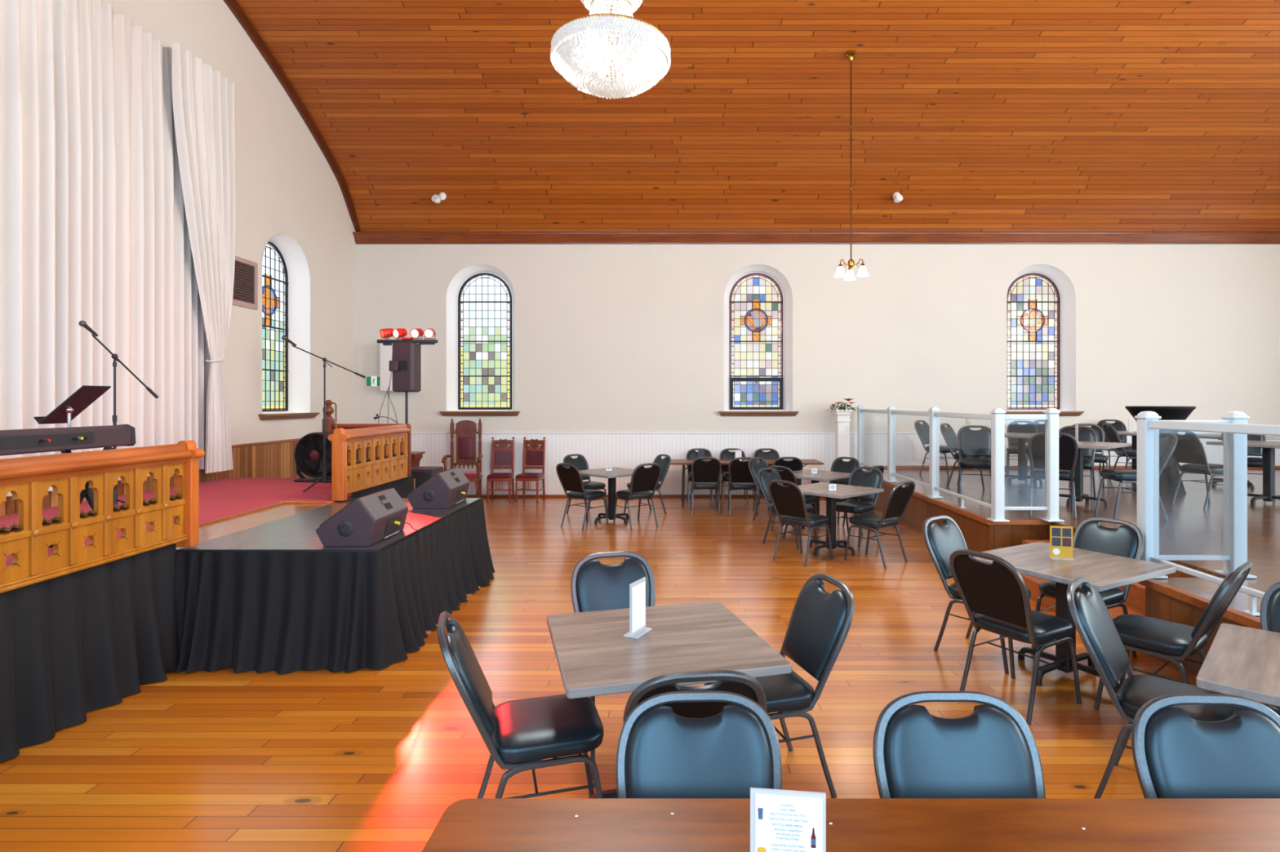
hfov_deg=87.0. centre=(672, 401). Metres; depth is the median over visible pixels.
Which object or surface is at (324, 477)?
microphone stand
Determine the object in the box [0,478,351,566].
carpet
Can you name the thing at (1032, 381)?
window
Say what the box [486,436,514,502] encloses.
chair
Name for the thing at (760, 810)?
picture
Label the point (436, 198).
spotlight
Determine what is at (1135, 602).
steps
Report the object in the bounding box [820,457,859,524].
banquet chair
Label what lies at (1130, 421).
holder
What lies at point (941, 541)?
banquet chair
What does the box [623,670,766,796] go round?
banquet chair
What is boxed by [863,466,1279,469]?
baseboard
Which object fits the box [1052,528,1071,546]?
food photo
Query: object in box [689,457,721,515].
banquet chair
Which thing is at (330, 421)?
altar rail
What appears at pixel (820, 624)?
banquet chair
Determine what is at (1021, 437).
pedestal table
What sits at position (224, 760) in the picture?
floor
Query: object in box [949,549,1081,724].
banquet chair
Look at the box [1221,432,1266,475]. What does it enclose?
banquet chair
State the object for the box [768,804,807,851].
print
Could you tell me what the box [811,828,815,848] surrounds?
picture
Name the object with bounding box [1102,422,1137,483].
banquet chair
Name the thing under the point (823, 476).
pedestal table
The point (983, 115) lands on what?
ceiling
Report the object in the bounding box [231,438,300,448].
trim
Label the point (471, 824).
banquet table
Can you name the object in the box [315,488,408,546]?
stage monitor
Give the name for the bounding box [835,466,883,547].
banquet chair
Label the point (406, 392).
speaker stand
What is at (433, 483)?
grille
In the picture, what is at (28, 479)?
altar rail
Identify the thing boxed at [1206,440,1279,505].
pedestal table
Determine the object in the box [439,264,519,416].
window
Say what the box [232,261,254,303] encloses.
grille
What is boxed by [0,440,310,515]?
wainscoting
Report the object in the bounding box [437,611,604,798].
banquet chair
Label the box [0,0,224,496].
stage curtain
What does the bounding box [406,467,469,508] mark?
stage monitor
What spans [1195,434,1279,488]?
pedestal table
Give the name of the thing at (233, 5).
trim
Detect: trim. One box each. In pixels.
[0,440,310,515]
[223,0,360,231]
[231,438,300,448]
[352,231,1279,244]
[411,432,1222,434]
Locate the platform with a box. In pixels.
[863,469,1279,680]
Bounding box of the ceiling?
[235,0,1279,231]
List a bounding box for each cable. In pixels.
[377,354,397,423]
[400,521,420,542]
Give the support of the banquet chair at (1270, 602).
on the floor
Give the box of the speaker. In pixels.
[379,343,392,391]
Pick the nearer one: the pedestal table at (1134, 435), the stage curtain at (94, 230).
the stage curtain at (94, 230)
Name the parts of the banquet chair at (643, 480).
leg, leg, seat, leg, frame, backrest, leg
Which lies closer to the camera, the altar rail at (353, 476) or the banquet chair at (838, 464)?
the altar rail at (353, 476)
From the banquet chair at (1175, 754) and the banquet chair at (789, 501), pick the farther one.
the banquet chair at (789, 501)
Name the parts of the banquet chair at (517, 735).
backrest, leg, frame, leg, seat, leg, leg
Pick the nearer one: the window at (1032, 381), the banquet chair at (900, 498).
the banquet chair at (900, 498)
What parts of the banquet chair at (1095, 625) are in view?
frame, backrest, leg, leg, seat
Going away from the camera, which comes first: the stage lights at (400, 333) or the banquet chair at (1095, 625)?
the banquet chair at (1095, 625)
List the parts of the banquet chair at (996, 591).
leg, backrest, frame, leg, seat, leg, leg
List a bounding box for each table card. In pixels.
[605,466,611,471]
[811,468,817,474]
[829,484,835,491]
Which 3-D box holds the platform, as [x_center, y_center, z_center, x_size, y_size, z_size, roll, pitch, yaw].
[7.768,1.523,5.400,8.865,0.534,14.400,0,0,0]
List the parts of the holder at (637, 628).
panel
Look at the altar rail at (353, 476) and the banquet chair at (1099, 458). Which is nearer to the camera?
the altar rail at (353, 476)
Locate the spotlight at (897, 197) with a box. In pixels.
[893,191,902,203]
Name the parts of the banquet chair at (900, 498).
leg, leg, seat, leg, frame, backrest, leg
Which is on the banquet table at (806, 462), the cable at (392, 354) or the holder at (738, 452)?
the holder at (738, 452)
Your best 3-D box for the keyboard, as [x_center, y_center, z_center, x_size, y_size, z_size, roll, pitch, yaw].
[-4.008,0.242,4.125,0.345,0.156,1.450,0,0,0]
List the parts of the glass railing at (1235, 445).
rail, rail, post, plate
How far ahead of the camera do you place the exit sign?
12.56 m
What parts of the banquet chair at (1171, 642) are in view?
leg, leg, seat, leg, frame, leg, backrest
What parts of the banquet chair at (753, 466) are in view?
leg, frame, backrest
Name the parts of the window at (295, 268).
stained glass, frame, sill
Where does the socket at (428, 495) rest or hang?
attached to the stage monitor at (446, 489)
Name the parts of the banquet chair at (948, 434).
frame, backrest, leg, seat, leg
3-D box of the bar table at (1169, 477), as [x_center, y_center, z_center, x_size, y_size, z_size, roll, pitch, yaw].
[6.800,0.664,9.400,0.800,1.192,0.800,0,0,0]
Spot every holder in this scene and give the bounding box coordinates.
[623,577,651,639]
[697,449,704,461]
[735,449,742,461]
[1075,423,1080,443]
[1126,418,1134,432]
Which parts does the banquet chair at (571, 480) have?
leg, backrest, frame, seat, leg, leg, leg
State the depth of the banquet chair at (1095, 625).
3.03 m
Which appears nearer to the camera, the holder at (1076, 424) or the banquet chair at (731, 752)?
the banquet chair at (731, 752)
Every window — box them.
[257,232,319,420]
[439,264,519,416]
[718,264,799,416]
[1004,264,1084,416]
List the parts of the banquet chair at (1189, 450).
leg, backrest, frame, seat, leg, leg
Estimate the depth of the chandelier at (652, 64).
5.17 m
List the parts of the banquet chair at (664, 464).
leg, seat, leg, backrest, frame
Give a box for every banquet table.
[422,798,1279,851]
[670,459,823,506]
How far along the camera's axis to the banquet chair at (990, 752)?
1.92 m
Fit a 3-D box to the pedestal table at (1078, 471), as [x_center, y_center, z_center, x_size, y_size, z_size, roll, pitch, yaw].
[5.000,0.886,8.300,0.890,0.749,0.890,0,0,-40]
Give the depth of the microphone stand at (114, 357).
5.91 m
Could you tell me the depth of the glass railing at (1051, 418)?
7.05 m
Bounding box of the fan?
[293,431,333,482]
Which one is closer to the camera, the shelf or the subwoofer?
the subwoofer
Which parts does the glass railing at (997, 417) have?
post, rail, rail, post, plate, rail, rail, post, plate, rail, rail, post, plate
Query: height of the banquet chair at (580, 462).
0.932 m
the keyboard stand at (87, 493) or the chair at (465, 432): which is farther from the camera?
the chair at (465, 432)
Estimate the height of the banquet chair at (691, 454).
0.932 m
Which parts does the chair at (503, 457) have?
leg, post, seat frame, seat, cross rail, leg, post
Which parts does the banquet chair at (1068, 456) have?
leg, seat, backrest, frame, leg, leg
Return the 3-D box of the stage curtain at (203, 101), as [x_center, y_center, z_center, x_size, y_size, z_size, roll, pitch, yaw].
[-5.635,-1.595,8.130,0.164,4.930,1.020,0,0,0]
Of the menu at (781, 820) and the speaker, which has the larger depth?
the speaker
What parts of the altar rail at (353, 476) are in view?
post, pierced panel, rail, handrail, rail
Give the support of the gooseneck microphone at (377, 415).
on the altar rail at (330, 421)
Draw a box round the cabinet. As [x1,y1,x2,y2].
[411,451,425,467]
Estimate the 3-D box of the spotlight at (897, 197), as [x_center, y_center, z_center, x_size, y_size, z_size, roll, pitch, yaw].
[4.051,-3.674,12.118,0.151,0.224,0.250,0,0,1]
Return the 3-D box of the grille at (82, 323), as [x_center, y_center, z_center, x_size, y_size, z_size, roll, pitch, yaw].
[-5.182,-0.684,5.920,0.054,0.054,0.054,0,0,0]
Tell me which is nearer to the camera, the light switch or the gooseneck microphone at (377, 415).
the gooseneck microphone at (377, 415)
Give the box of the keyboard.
[0,424,135,456]
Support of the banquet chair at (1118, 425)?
on the platform
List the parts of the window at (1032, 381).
stained glass, frame, sill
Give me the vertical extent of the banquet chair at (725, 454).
0.932 m
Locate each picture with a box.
[756,847,766,851]
[757,808,763,819]
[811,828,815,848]
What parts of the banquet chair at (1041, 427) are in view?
leg, backrest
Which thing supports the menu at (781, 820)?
on the banquet table at (471, 824)
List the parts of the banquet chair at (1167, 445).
leg, seat, leg, leg, backrest, frame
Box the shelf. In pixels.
[411,451,425,455]
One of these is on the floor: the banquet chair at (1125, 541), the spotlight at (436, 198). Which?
the banquet chair at (1125, 541)
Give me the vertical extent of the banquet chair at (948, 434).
0.932 m
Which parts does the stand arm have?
arm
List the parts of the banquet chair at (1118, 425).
leg, backrest, frame, seat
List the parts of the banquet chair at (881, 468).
leg, seat, frame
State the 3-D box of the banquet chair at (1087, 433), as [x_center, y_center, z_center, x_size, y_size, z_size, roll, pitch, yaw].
[5.331,0.797,8.924,0.475,0.932,0.658,0,0,35]
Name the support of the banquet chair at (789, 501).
on the floor
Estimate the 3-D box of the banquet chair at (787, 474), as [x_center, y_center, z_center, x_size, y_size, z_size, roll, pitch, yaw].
[1.647,1.327,9.237,0.475,0.932,0.658,0,0,45]
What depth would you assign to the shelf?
10.61 m
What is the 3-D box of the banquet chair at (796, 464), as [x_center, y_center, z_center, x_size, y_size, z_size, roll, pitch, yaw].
[1.802,1.327,10.790,0.475,0.932,0.658,0,0,-1]
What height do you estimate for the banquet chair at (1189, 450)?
0.932 m
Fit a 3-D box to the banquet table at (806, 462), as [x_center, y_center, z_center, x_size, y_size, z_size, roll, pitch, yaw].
[1.130,1.415,11.740,2.860,0.750,0.750,0,0,0]
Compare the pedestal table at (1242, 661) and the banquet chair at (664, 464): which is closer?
the pedestal table at (1242, 661)
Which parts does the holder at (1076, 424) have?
panel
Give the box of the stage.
[176,478,414,549]
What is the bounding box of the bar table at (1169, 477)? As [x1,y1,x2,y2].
[1124,406,1195,494]
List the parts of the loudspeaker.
handle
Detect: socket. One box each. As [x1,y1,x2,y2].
[337,520,353,537]
[422,489,435,501]
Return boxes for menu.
[750,787,826,851]
[1048,525,1074,560]
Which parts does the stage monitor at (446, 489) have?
plate, connector plate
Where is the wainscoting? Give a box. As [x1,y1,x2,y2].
[411,434,1279,494]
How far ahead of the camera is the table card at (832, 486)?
7.86 m
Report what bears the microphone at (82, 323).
attached to the microphone stand at (114, 357)
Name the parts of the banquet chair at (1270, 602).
seat, frame, backrest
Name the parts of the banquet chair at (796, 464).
backrest, frame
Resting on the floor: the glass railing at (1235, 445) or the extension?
the extension
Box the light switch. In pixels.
[965,417,970,424]
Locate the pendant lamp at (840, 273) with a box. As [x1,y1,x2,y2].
[834,50,869,280]
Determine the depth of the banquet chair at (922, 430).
11.63 m
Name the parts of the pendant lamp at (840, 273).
lamp shade, arm, lamp shade, rod, arm, lamp shade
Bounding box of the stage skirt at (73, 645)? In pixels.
[0,543,179,762]
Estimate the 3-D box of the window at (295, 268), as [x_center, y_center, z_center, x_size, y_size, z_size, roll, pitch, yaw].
[-6.013,-1.150,10.350,0.417,2.840,1.490,0,0,0]
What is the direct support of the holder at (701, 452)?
on the banquet table at (806, 462)
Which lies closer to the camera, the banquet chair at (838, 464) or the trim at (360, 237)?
the banquet chair at (838, 464)
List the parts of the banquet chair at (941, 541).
frame, backrest, leg, leg, seat, leg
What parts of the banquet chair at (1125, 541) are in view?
leg, seat, leg, backrest, frame, leg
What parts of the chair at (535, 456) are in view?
leg, post, seat frame, seat, cross rail, leg, post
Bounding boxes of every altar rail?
[0,440,204,593]
[322,400,411,477]
[328,424,409,501]
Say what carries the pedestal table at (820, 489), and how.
on the floor
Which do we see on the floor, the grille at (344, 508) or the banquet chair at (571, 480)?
the banquet chair at (571, 480)
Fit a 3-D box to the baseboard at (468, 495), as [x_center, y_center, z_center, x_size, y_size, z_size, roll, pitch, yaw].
[-1.270,1.765,12.568,9.280,0.050,0.025,0,0,0]
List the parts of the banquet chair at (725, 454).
leg, leg, seat, frame, backrest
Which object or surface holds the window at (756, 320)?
in the wall at (610, 338)
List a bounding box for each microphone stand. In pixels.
[86,334,158,515]
[292,345,365,492]
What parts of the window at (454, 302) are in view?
sill, stained glass, frame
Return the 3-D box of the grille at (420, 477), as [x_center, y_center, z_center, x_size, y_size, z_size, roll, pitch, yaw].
[-3.695,1.380,9.825,0.350,0.700,0.013,0,0,0]
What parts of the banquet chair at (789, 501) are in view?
leg, backrest, frame, leg, seat, leg, leg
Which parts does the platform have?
panel, shoe moulding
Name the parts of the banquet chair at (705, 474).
leg, leg, seat, backrest, frame, leg, leg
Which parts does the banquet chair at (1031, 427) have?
leg, leg, seat, backrest, frame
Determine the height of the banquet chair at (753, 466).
0.932 m
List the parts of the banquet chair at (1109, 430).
backrest, leg, frame, seat, leg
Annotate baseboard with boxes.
[466,494,822,497]
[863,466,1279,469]
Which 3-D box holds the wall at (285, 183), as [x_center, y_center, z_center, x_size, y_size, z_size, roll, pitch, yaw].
[-6.090,-1.988,5.400,0.360,7.955,14.400,0,0,0]
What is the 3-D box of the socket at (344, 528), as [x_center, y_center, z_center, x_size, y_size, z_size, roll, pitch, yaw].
[-2.270,0.884,4.677,0.112,0.111,0.006,0,0,0]
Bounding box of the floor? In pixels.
[0,497,1195,851]
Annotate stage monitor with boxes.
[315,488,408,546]
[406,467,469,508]
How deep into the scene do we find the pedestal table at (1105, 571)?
4.33 m
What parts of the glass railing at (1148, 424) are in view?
post, plate, rail, rail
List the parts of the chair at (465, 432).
arm, post, panel, seat, seat frame, leg, arm, post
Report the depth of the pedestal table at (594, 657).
2.85 m
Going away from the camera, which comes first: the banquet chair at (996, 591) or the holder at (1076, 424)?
the banquet chair at (996, 591)
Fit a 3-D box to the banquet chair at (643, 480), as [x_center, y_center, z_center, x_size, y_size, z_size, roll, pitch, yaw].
[-0.500,1.327,9.656,0.475,0.932,0.658,0,0,-34]
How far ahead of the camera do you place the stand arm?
8.13 m
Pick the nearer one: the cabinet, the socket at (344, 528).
the socket at (344, 528)
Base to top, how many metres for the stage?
0.796 m
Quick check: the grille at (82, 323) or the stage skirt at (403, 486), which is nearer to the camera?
the grille at (82, 323)
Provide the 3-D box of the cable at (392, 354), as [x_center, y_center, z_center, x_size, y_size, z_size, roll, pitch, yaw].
[-3.809,0.537,9.056,0.325,2.495,0.066,0,0,0]
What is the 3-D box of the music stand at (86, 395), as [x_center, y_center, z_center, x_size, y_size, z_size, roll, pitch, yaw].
[-4.460,0.443,4.928,0.426,1.118,0.383,0,0,0]
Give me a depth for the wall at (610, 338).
12.60 m
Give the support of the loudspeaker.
on the speaker stand at (406, 392)
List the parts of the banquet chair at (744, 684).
backrest, frame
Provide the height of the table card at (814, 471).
0.075 m
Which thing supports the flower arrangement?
on the pedestal column
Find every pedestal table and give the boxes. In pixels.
[546,600,791,798]
[578,467,634,524]
[792,469,850,528]
[798,482,884,555]
[974,542,1176,693]
[1004,432,1042,484]
[1025,440,1131,506]
[1103,431,1137,470]
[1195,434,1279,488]
[1195,623,1279,706]
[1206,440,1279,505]
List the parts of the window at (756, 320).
frame, stained glass, opening sash, sill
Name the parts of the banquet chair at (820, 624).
seat, leg, leg, leg, backrest, frame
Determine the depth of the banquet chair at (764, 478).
8.50 m
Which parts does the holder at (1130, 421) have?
panel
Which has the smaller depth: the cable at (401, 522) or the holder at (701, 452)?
the cable at (401, 522)
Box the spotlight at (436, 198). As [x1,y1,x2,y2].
[431,191,446,203]
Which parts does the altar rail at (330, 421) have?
newel post, handrail, panel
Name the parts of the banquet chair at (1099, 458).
backrest, frame, seat, leg, leg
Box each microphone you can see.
[78,320,97,336]
[281,335,296,346]
[373,413,398,423]
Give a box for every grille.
[78,320,86,326]
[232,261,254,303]
[320,488,388,526]
[409,467,454,493]
[411,471,431,488]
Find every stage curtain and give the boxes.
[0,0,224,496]
[171,42,235,473]
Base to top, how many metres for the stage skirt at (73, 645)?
0.831 m
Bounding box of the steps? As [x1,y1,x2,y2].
[1020,540,1145,619]
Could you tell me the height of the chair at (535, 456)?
1.139 m
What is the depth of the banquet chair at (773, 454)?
12.29 m
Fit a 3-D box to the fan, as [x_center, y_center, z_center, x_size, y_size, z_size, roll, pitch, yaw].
[-4.421,0.693,8.445,0.628,0.618,0.250,0,0,8]
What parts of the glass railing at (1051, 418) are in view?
rail, rail, post, plate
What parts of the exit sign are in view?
doorway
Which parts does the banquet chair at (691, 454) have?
leg, seat, backrest, frame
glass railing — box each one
[856,405,1009,522]
[1004,408,1064,522]
[1134,411,1279,616]
[1159,411,1257,578]
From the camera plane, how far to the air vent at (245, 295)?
9.29 m
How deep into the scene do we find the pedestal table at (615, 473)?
10.00 m
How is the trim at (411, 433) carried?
attached to the wall at (610, 338)
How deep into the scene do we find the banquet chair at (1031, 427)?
11.49 m
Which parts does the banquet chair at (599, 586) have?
leg, frame, backrest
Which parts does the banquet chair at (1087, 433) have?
backrest, frame, seat, leg, leg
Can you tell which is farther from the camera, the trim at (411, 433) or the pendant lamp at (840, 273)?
the trim at (411, 433)
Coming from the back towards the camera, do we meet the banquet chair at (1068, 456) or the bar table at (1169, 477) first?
the bar table at (1169, 477)
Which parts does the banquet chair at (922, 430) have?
frame, backrest, leg, seat, leg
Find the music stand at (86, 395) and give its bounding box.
[33,385,111,427]
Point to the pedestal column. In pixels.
(842, 420)
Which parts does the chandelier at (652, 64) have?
crystal crown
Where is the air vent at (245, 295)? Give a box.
[232,255,257,310]
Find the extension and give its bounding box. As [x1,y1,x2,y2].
[174,497,494,674]
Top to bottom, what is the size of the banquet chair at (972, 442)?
0.932 m
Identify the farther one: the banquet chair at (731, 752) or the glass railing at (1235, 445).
the glass railing at (1235, 445)
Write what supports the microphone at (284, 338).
attached to the microphone stand at (324, 477)
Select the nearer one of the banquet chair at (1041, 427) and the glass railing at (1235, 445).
the glass railing at (1235, 445)
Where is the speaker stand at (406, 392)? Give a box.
[404,391,408,423]
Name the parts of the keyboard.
connector panel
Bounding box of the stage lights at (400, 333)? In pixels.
[377,328,437,345]
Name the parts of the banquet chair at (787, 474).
leg, backrest, frame, seat, leg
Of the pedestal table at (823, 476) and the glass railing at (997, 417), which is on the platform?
the glass railing at (997, 417)
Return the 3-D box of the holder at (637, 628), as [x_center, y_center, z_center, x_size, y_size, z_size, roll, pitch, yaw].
[-0.155,0.924,3.030,0.070,0.235,0.135,0,0,26]
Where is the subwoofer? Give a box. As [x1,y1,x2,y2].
[411,466,443,488]
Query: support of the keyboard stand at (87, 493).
on the carpet
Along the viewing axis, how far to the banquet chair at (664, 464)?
10.75 m
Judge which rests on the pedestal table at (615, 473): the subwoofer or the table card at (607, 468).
the table card at (607, 468)
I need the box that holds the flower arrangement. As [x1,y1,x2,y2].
[826,398,856,413]
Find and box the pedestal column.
[831,409,852,461]
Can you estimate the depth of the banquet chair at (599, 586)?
3.76 m
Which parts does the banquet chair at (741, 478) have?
leg, leg, seat, backrest, frame, leg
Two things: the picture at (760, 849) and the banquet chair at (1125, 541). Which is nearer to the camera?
the picture at (760, 849)
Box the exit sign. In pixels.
[365,375,379,386]
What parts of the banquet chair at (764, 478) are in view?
frame, backrest, leg, leg, leg, seat, leg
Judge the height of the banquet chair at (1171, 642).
0.932 m
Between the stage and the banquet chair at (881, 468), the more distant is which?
the banquet chair at (881, 468)
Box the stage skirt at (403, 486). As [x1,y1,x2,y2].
[351,475,413,497]
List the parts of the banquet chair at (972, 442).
leg, leg, frame, seat, backrest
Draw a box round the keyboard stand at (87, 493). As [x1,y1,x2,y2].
[47,445,113,547]
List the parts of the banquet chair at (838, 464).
leg, backrest, frame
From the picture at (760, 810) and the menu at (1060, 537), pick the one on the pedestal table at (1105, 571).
the menu at (1060, 537)
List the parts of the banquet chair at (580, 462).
leg, backrest, frame, seat, leg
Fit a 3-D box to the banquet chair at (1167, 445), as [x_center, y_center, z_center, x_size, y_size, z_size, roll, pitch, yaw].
[5.089,0.797,7.388,0.658,0.932,0.475,0,0,8]
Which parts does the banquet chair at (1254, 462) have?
frame, seat, backrest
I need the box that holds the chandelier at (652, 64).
[550,0,671,98]
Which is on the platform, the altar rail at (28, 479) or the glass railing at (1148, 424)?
the glass railing at (1148, 424)
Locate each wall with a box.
[101,0,356,444]
[356,244,1279,432]
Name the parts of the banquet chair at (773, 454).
backrest, frame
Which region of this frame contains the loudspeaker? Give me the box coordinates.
[388,342,421,391]
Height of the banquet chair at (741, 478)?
0.932 m
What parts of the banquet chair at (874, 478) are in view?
leg, seat, leg, frame, backrest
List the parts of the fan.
blade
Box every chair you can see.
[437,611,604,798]
[441,417,482,497]
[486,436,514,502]
[515,436,545,502]
[555,462,608,530]
[563,453,608,513]
[570,551,654,780]
[613,462,661,529]
[616,690,782,798]
[623,453,671,515]
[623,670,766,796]
[686,448,713,504]
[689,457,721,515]
[704,573,853,798]
[719,448,747,504]
[728,457,757,515]
[748,457,782,524]
[753,448,779,504]
[756,467,817,550]
[766,465,819,536]
[768,457,803,510]
[768,480,832,567]
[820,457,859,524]
[835,465,884,535]
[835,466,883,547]
[844,480,915,568]
[872,691,1045,798]
[914,420,959,476]
[922,515,1037,674]
[940,423,991,489]
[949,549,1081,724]
[956,425,991,494]
[1005,420,1038,477]
[1005,420,1044,474]
[1027,432,1078,518]
[1031,517,1143,668]
[1058,426,1097,501]
[1066,577,1241,798]
[1068,423,1109,491]
[1093,561,1252,710]
[1094,431,1177,520]
[1097,419,1131,471]
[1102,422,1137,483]
[1131,693,1279,798]
[1164,430,1223,510]
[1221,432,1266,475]
[1258,582,1279,715]
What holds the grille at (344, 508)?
attached to the stage monitor at (368, 520)
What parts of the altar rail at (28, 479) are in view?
turned knob, turned knob, turned knob, turned knob, turned knob, turned knob, rail, rail, handrail, turned knob, turned knob, turned knob, turned knob, turned knob, turned knob, post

